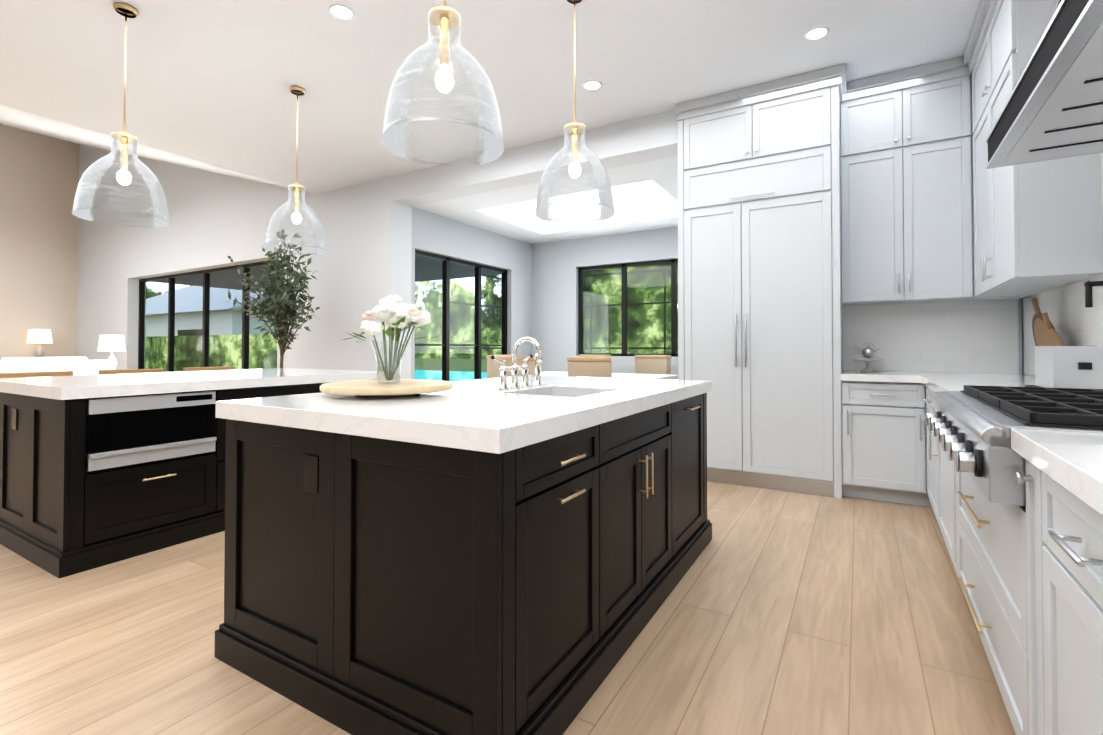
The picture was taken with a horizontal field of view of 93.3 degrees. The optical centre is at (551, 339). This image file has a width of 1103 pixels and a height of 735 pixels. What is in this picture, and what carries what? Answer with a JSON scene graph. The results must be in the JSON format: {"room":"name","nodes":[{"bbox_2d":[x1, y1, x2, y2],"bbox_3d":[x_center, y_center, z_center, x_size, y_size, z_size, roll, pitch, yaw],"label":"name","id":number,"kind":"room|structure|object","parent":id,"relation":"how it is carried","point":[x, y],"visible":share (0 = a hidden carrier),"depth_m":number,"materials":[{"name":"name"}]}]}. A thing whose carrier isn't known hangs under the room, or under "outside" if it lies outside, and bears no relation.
{"room":"kitchen","nodes":[
{"label":"kitchen","id":0,"kind":"room"},
{"bbox_2d":[0,124,79,360],"bbox_3d":[-12.976,-1.584,6.630,0.200,5.592,10.700,0,-1,30],"label":"wall","id":1,"kind":"structure","parent":0,"point":[39,177],"depth_m":10.64,"materials":[{"name":"beige paint"}]},
{"bbox_2d":[0,105,313,193],"bbox_3d":[-9.486,-3.243,4.598,8.300,2.449,10.700,0,-1,30],"label":"vault","id":2,"kind":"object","parent":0,"point":[23,120],"visible":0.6,"depth_m":6.82,"materials":[{"name":"white paint"}]},
{"bbox_2d":[77,109,677,378],"bbox_3d":[-4.551,-1.592,8.030,13.296,5.649,0.335,0,-1,30],"label":"wall","id":3,"kind":"structure","parent":0,"point":[362,266],"depth_m":7.12,"materials":[{"name":"white paint"}]},
{"bbox_2d":[138,260,277,371],"bbox_3d":[-5.914,0.026,8.910,4.830,2.440,0.080,0,-1,30],"label":"living room window","id":4,"kind":"structure","parent":3,"relation":"in","point":[206,319],"depth_m":8.92,"materials":[{"name":"black"}]},
{"bbox_2d":[411,207,530,378],"bbox_3d":[-1.093,-0.419,7.910,0.200,3.300,3.000,0,-1,30],"label":"wall","id":5,"kind":"structure","parent":0,"point":[433,233],"depth_m":7.95,"materials":[{"name":"grey paint"}]},
{"bbox_2d":[415,250,506,380],"bbox_3d":[-1.298,0.036,7.595,0.080,2.380,2.140,0,-1,30],"label":"nook window","id":6,"kind":"structure","parent":5,"relation":"in","point":[445,317],"depth_m":7.57,"materials":[{"name":"black"}]},
{"bbox_2d":[0,0,980,193],"bbox_3d":[-2.404,-2.123,0.873,7.670,0.100,11.500,0,-1,30],"label":"ceiling","id":7,"kind":"structure","parent":0,"point":[210,81],"depth_m":3.81,"materials":[{"name":"white paint"}]},
{"bbox_2d":[72,2,170,227],"bbox_3d":[-2.615,-1.387,3.192,0.466,1.304,0.466,0,-1,30],"label":"pendant light","id":8,"kind":"object","parent":7,"relation":"hanging from","point":[83,199],"visible":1,"depth_m":3.19,"materials":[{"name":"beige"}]},
{"bbox_2d":[263,85,327,254],"bbox_3d":[-2.049,-1.372,4.193,0.466,1.304,0.466,0,-1,30],"label":"pendant light","id":9,"kind":"object","parent":7,"relation":"hanging from","point":[274,223],"visible":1,"depth_m":4.21,"materials":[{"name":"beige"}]},
{"bbox_2d":[329,3,354,19],"bbox_3d":[-1.300,-2.032,3.228,0.148,0.011,0.148,0,-1,22],"label":"recessed light","id":10,"kind":"object","parent":7,"relation":"in","point":[343,11],"depth_m":3.22,"materials":[{"name":"white"}]},
{"bbox_2d":[381,0,503,165],"bbox_3d":[-0.417,-1.404,2.037,0.466,1.304,0.466,0,-1,30],"label":"pendant light","id":11,"kind":"object","parent":7,"relation":"hanging from","point":[444,18],"visible":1,"depth_m":2.08,"materials":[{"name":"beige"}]},
{"bbox_2d":[535,0,614,222],"bbox_3d":[0.137,-1.389,3.056,0.466,1.304,0.466,0,-1,30],"label":"pendant light","id":12,"kind":"object","parent":7,"relation":"hanging from","point":[604,189],"visible":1,"depth_m":3.10,"materials":[{"name":"clear glass"}]},
{"bbox_2d":[583,80,601,89],"bbox_3d":[0.322,-2.019,4.129,0.148,0.011,0.148,0,-1,-14],"label":"recessed light","id":13,"kind":"object","parent":7,"relation":"in","point":[591,84],"depth_m":4.12,"materials":[{"name":"white"}]},
{"bbox_2d":[804,26,828,39],"bbox_3d":[1.754,-2.029,3.448,0.148,0.011,0.148,0,-1,22],"label":"recessed light","id":14,"kind":"object","parent":7,"relation":"in","point":[818,31],"depth_m":3.44,"materials":[{"name":"white"}]},
{"bbox_2d":[0,481,1015,734],"bbox_3d":[-5.535,1.226,4.148,16.300,0.100,14.050,0,-1,30],"label":"floor","id":15,"kind":"structure","parent":0,"point":[788,613],"depth_m":1.95,"materials":[{"name":"brown wood"}]},
{"bbox_2d":[0,371,72,377],"bbox_3d":[-3.606,0.701,3.687,0.450,0.935,0.470,0,-1,30],"label":"bar stool","id":16,"kind":"object","parent":15,"relation":"on","point":[35,374],"visible":0.08,"depth_m":3.79,"materials":[{"name":"brown wood"}]},
{"bbox_2d":[0,356,112,374],"bbox_3d":[-7.647,0.730,7.170,0.940,0.980,2.300,0,-1,30],"label":"sofa","id":17,"kind":"object","parent":15,"relation":"on","point":[80,365],"visible":0.15,"depth_m":7.40,"materials":[{"name":"white fabric"}]},
{"bbox_2d":[99,368,163,374],"bbox_3d":[-3.301,0.709,4.204,0.450,0.935,0.470,0,-1,30],"label":"bar stool","id":18,"kind":"object","parent":15,"relation":"on","point":[125,371],"visible":0.06,"depth_m":4.28,"materials":[{"name":"brown wood"}]},
{"bbox_2d":[0,376,385,577],"bbox_3d":[-2.411,0.739,3.714,1.310,0.860,2.024,0,-1,30],"label":"kitchen island","id":19,"kind":"object","parent":15,"relation":"on","point":[96,471],"depth_m":2.80,"materials":[{"name":"black wood"}]},
{"bbox_2d":[0,368,384,395],"bbox_3d":[-2.457,0.280,3.747,1.385,0.060,2.030,0,-1,30],"label":"island countertop","id":20,"kind":"structure","parent":19,"relation":"on","point":[104,385],"depth_m":3.17,"materials":[{"name":"white stone"}]},
{"bbox_2d":[183,366,234,371],"bbox_3d":[-2.996,0.716,4.721,0.450,0.935,0.470,0,-1,30],"label":"bar stool","id":21,"kind":"object","parent":15,"relation":"on","point":[208,368],"visible":0.08,"depth_m":4.79,"materials":[{"name":"brown wood"}]},
{"bbox_2d":[225,229,319,367],"bbox_3d":[-3.249,-0.058,6.203,1.039,2.527,1.142,0,-1,30],"label":"tree","id":22,"kind":"object","parent":15,"relation":"on","point":[281,311],"visible":0.81,"depth_m":6.20,"materials":[{"name":"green plant"}]},
{"bbox_2d":[214,389,711,734],"bbox_3d":[-0.132,0.721,2.452,1.281,0.860,2.084,0,-1,30],"label":"kitchen island","id":23,"kind":"object","parent":15,"relation":"on","point":[514,554],"depth_m":1.55,"materials":[{"name":"black wood"}]},
{"bbox_2d":[215,389,629,448],"bbox_3d":[-0.466,0.253,1.910,1.270,0.060,0.805,0,-1,30],"label":"island countertop","id":24,"kind":"structure","parent":23,"relation":"on","point":[460,416],"depth_m":1.62,"materials":[{"name":"white stone"}]},
{"bbox_2d":[320,379,452,396],"bbox_3d":[-0.676,0.202,2.165,0.526,0.046,0.526,0,-1,30],"label":"lazy susan tray","id":25,"kind":"object","parent":24,"relation":"on","point":[375,388],"visible":0.98,"depth_m":2.00,"materials":[{"name":"beige wood"}]},
{"bbox_2d":[343,295,438,382],"bbox_3d":[-0.683,-0.006,2.147,0.448,0.367,0.411,0,-1,30],"label":"flower vase","id":26,"kind":"object","parent":25,"relation":"on","point":[394,314],"visible":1,"depth_m":2.13,"materials":[{"name":"clear glass"}]},
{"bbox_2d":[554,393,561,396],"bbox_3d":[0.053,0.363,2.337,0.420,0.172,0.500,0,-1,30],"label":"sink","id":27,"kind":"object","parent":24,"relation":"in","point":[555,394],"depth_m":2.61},
{"bbox_2d":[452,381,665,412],"bbox_3d":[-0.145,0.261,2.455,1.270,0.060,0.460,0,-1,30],"label":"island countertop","id":28,"kind":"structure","parent":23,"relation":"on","point":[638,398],"depth_m":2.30,"materials":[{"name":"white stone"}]},
{"bbox_2d":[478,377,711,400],"bbox_3d":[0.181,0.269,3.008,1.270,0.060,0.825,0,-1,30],"label":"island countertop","id":29,"kind":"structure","parent":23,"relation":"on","point":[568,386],"depth_m":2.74,"materials":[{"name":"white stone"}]},
{"bbox_2d":[491,353,545,388],"bbox_3d":[-0.157,0.149,2.505,0.052,0.165,0.394,0,-1,30],"label":"faucet","id":30,"kind":"object","parent":29,"relation":"on","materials":[{"name":"silver metal"}]},
{"bbox_2d":[484,355,511,378],"bbox_3d":[-0.575,0.717,7.299,0.525,1.010,0.650,0,-1,30],"label":"dining chair","id":31,"kind":"object","parent":15,"relation":"on","point":[493,367],"visible":0.12,"depth_m":7.13,"materials":[{"name":"brown wood"}]},
{"bbox_2d":[500,356,534,376],"bbox_3d":[-0.274,0.701,6.190,0.527,1.010,0.525,0,-1,30],"label":"dining chair","id":32,"kind":"object","parent":15,"relation":"on","point":[530,363],"visible":0.19,"depth_m":5.95,"materials":[{"name":"beige fabric"}]},
{"bbox_2d":[567,357,611,377],"bbox_3d":[0.501,0.694,5.733,0.527,1.010,0.525,0,-1,30],"label":"dining chair","id":33,"kind":"object","parent":15,"relation":"on","point":[589,366],"visible":0.33,"depth_m":5.50,"materials":[{"name":"beige fabric"}]},
{"bbox_2d":[578,355,610,356],"bbox_3d":[0.541,0.721,7.572,0.527,1.010,0.525,0,-1,30],"label":"dining chair","id":34,"kind":"object","parent":15,"relation":"on","point":[594,355],"visible":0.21,"depth_m":7.70,"materials":[{"name":"brown wood"}]},
{"bbox_2d":[541,371,676,379],"bbox_3d":[0.521,0.828,6.651,1.900,0.770,1.000,0,-1,30],"label":"dining table","id":35,"kind":"object","parent":15,"relation":"on","point":[628,375],"visible":0.21,"depth_m":6.43,"materials":[{"name":"white fabric"}]},
{"bbox_2d":[635,355,670,374],"bbox_3d":[1.316,0.714,7.116,0.527,1.010,0.525,0,-1,30],"label":"dining chair","id":36,"kind":"object","parent":15,"relation":"on","point":[652,364],"visible":0.38,"depth_m":7.25,"materials":[{"name":"beige fabric"}]},
{"bbox_2d":[676,76,843,498],"bbox_3d":[1.777,-0.385,4.448,1.220,3.130,0.647,0,-1,30],"label":"tall cabinet","id":37,"kind":"object","parent":15,"relation":"on","point":[825,224],"depth_m":4.13,"materials":[{"name":"white wood"}]},
{"bbox_2d":[840,380,927,506],"bbox_3d":[2.521,0.738,3.993,0.505,0.870,0.647,0,-1,30],"label":"base cabinet","id":38,"kind":"object","parent":15,"relation":"on","point":[883,457],"depth_m":3.72,"materials":[{"name":"white wood"}]},
{"bbox_2d":[840,372,1034,383],"bbox_3d":[2.783,0.276,3.830,1.130,0.050,0.673,0,-1,30],"label":"countertop","id":39,"kind":"structure","parent":38,"relation":"on","point":[868,377],"depth_m":3.75,"materials":[{"name":"white stone"}]},
{"bbox_2d":[853,343,883,371],"bbox_3d":[2.512,0.137,4.130,0.216,0.233,0.216,0,-1,30],"label":"decorative stand","id":40,"kind":"object","parent":39,"relation":"on","point":[868,351],"visible":0.98,"depth_m":4.10,"materials":[{"name":"silver metal"}]},
{"bbox_2d":[924,388,931,505],"bbox_3d":[2.639,0.725,3.076,0.637,0.870,0.779,-1,-1,32],"label":"base cabinet","id":41,"kind":"object","parent":15,"relation":"on","point":[928,415],"depth_m":3.36,"materials":[{"name":"white wood"}]},
{"bbox_2d":[932,392,947,548],"bbox_3d":[2.292,0.716,2.514,0.637,0.870,0.778,-1,-1,32],"label":"base cabinet","id":42,"kind":"object","parent":15,"relation":"on","point":[939,429],"depth_m":2.78,"materials":[{"name":"white wood"}]},
{"bbox_2d":[952,432,1019,734],"bbox_3d":[1.716,0.773,1.582,0.637,0.730,1.210,-1,-1,32],"label":"base cabinet","id":43,"kind":"object","parent":15,"relation":"on","point":[1015,480],"depth_m":1.54,"materials":[{"name":"white wood"}]},
{"bbox_2d":[1016,456,1027,734],"bbox_3d":[1.346,0.694,0.983,0.638,0.870,0.199,-1,-1,32],"label":"base cabinet","id":44,"kind":"object","parent":15,"relation":"on","point":[1021,552],"depth_m":1.27,"materials":[{"name":"white wood"}]},
{"bbox_2d":[944,400,1102,559],"bbox_3d":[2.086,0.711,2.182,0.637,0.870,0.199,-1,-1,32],"label":"range","id":45,"kind":"object","parent":15,"relation":"on","point":[982,417],"depth_m":1.39,"materials":[{"name":"silver metal"}]},
{"bbox_2d":[921,376,1102,407],"bbox_3d":[2.428,0.260,2.766,0.662,0.050,1.540,-1,-1,32],"label":"countertop","id":46,"kind":"structure","parent":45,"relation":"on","point":[949,388],"depth_m":2.00,"materials":[{"name":"white stone"}]},
{"bbox_2d":[1031,298,1055,345],"bbox_3d":[2.879,-0.005,3.034,0.017,0.491,0.402,-14,-8,30],"label":"cutting board","id":47,"kind":"object","parent":46,"relation":"on","point":[1038,327],"visible":0.25,"depth_m":3.07,"materials":[{"name":"brown wood"}]},
{"bbox_2d":[1041,312,1064,345],"bbox_3d":[2.754,0.040,2.851,0.016,0.390,0.300,-14,-8,30],"label":"cutting board","id":48,"kind":"object","parent":46,"relation":"on","point":[1052,337],"visible":0.42,"depth_m":2.85,"materials":[{"name":"brown wood"}]},
{"bbox_2d":[1025,346,1102,388],"bbox_3d":[2.319,0.127,2.335,0.230,0.202,0.350,0,-1,30],"label":"toaster","id":49,"kind":"object","parent":46,"relation":"on","point":[1079,367],"visible":0.85,"depth_m":2.23,"materials":[{"name":"white metal"}]},
{"bbox_2d":[1024,464,1102,734],"bbox_3d":[1.154,0.689,0.672,0.638,0.870,0.728,-1,-1,32],"label":"base cabinet","id":50,"kind":"object","parent":15,"relation":"on","point":[1063,540],"depth_m":1.01,"materials":[{"name":"white wood"}]},
{"bbox_2d":[1008,428,1102,519],"bbox_3d":[0.544,0.215,-0.284,0.663,0.050,3.210,-1,-1,32],"label":"countertop","id":51,"kind":"structure","parent":50,"relation":"on","point":[1073,461],"depth_m":0.98,"materials":[{"name":"white stone"}]},
{"bbox_3d":[-10.433,0.866,10.260,0.400,0.800,1.400,0,-1,30],"label":"console table","id":52,"kind":"object","parent":15,"relation":"on","visible":0},
{"bbox_2d":[26,329,52,356],"bbox_3d":[-10.306,0.128,10.487,0.380,0.680,0.380,0,-1,30],"label":"table lamp","id":53,"kind":"object","parent":52,"relation":"on","point":[39,336],"visible":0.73,"depth_m":10.40,"materials":[{"name":"grey ceramic"}]},
{"bbox_3d":[-7.610,0.922,9.003,0.500,0.650,0.500,0,-1,30],"label":"side table","id":54,"kind":"object","parent":15,"relation":"on","visible":0},
{"bbox_2d":[97,335,125,369],"bbox_3d":[-7.610,0.256,9.013,0.380,0.680,0.380,0,-1,30],"label":"table lamp","id":55,"kind":"object","parent":54,"relation":"on","point":[111,343],"visible":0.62,"depth_m":8.90,"materials":[{"name":"grey ceramic"}]},
{"bbox_2d":[412,156,677,243],"bbox_3d":[0.459,-1.894,6.902,3.520,0.420,2.800,0,-1,30],"label":"ceiling","id":56,"kind":"structure","parent":0,"point":[645,196],"depth_m":7.31,"materials":[{"name":"white paint"}]},
{"bbox_2d":[531,227,677,379],"bbox_3d":[1.304,-0.416,8.117,3.720,3.300,0.212,0,-1,30],"label":"wall","id":57,"kind":"structure","parent":0,"point":[555,265],"depth_m":8.61,"materials":[{"name":"grey paint"}]},
{"bbox_2d":[578,259,677,356],"bbox_3d":[1.498,-0.477,8.033,2.400,1.460,0.080,0,-1,30],"label":"nook window","id":58,"kind":"structure","parent":57,"relation":"in","point":[673,296],"depth_m":8.20,"materials":[{"name":"black"}]},
{"bbox_2d":[1018,299,1022,374],"bbox_3d":[2.580,-0.470,4.471,2.160,3.300,0.200,0,-1,30],"label":"wall","id":59,"kind":"structure","parent":0,"point":[1020,331],"depth_m":3.83,"materials":[{"name":"white paint"}]},
{"bbox_2d":[840,64,975,307],"bbox_3d":[2.737,-1.126,4.078,0.820,1.660,0.328,0,-1,30],"label":"upper cabinet","id":60,"kind":"object","parent":59,"relation":"attached to","point":[909,209],"depth_m":3.92,"materials":[{"name":"white wood"}]},
{"bbox_2d":[972,123,1029,303],"bbox_3d":[3.200,-1.130,3.805,0.365,1.660,0.328,0,-1,30],"label":"upper cabinet","id":61,"kind":"object","parent":59,"relation":"attached to","point":[979,300],"depth_m":3.85,"materials":[{"name":"white wood"}]},
{"bbox_2d":[1021,295,1034,376],"bbox_3d":[0.675,-0.551,-0.982,0.300,3.300,11.500,-1,-1,32],"label":"wall","id":62,"kind":"structure","parent":0,"point":[1023,339],"depth_m":3.87,"materials":[{"name":"white paint"}]},
{"bbox_2d":[968,24,1063,299],"bbox_3d":[2.968,-1.137,3.341,0.327,1.660,0.679,-1,-1,32],"label":"upper cabinet","id":63,"kind":"object","parent":62,"relation":"attached to","point":[976,65],"depth_m":3.54,"materials":[{"name":"white wood"}]},
{"bbox_2d":[984,0,1102,291],"bbox_3d":[2.670,-1.144,2.860,0.327,1.660,0.680,-1,-1,32],"label":"upper cabinet","id":64,"kind":"object","parent":62,"relation":"attached to","point":[1043,220],"depth_m":2.63,"materials":[{"name":"white wood"}]},
{"bbox_2d":[986,0,1102,168],"bbox_3d":[1.764,-1.404,1.584,0.500,1.298,1.378,-1,-1,32],"label":"range hood","id":65,"kind":"object","parent":62,"relation":"attached to","point":[1052,109],"visible":1,"depth_m":1.68,"materials":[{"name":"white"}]},
{"label":"outside","id":66,"kind":"structure","parent":0,"visible":0},
{"bbox_2d":[164,358,486,371],"bbox_3d":[-5.143,1.749,40.566,90.000,0.050,55.190,0,-1,30],"label":"ground","id":67,"kind":"structure","parent":66,"point":[433,363],"depth_m":32.77,"materials":[{"name":"grey"}]},
{"bbox_2d":[145,334,276,369],"bbox_3d":[-28.474,0.745,32.499,38.000,1.700,1.200,0,-1,30],"label":"hedge","id":68,"kind":"object","parent":67,"relation":"on","point":[152,359],"depth_m":24.27,"materials":[{"name":"green plant"}]},
{"bbox_2d":[146,286,276,336],"bbox_3d":[-22.487,-1.413,38.754,19.200,6.200,13.200,0,-1,30],"label":"house","id":69,"kind":"structure","parent":67,"relation":"on","point":[155,307],"depth_m":31.68,"materials":[{"name":"white"}]},
{"bbox_2d":[150,255,500,291],"bbox_3d":[-4.952,-0.163,10.999,9.570,2.880,4.390,0,-1,30],"label":"lanai","id":70,"kind":"object","parent":67,"relation":"on","point":[235,284],"depth_m":11.45,"materials":[{"name":"grey"}]},
{"bbox_2d":[146,263,677,358],"bbox_3d":[-14.108,-9.532,20.589,105.000,22.100,61.000,0,-1,30],"label":"trees","id":71,"kind":"object","parent":67,"relation":"on","point":[611,298],"depth_m":21.60,"materials":[{"name":"green plant"}]},
{"bbox_2d":[415,370,486,381],"bbox_3d":[-3.921,1.424,20.577,10.400,0.010,6.400,0,-1,30],"label":"pool","id":72,"kind":"object","parent":67,"relation":"on","point":[421,373],"depth_m":20.82,"materials":[{"name":"teal liquid"}]},
{"bbox_2d":[450,268,677,353],"bbox_3d":[3.959,-0.202,13.114,10.420,3.020,7.740,0,-1,30],"label":"cage","id":73,"kind":"object","parent":67,"relation":"on","point":[591,306],"depth_m":13.26,"materials":[{"name":"black"}]}
]}

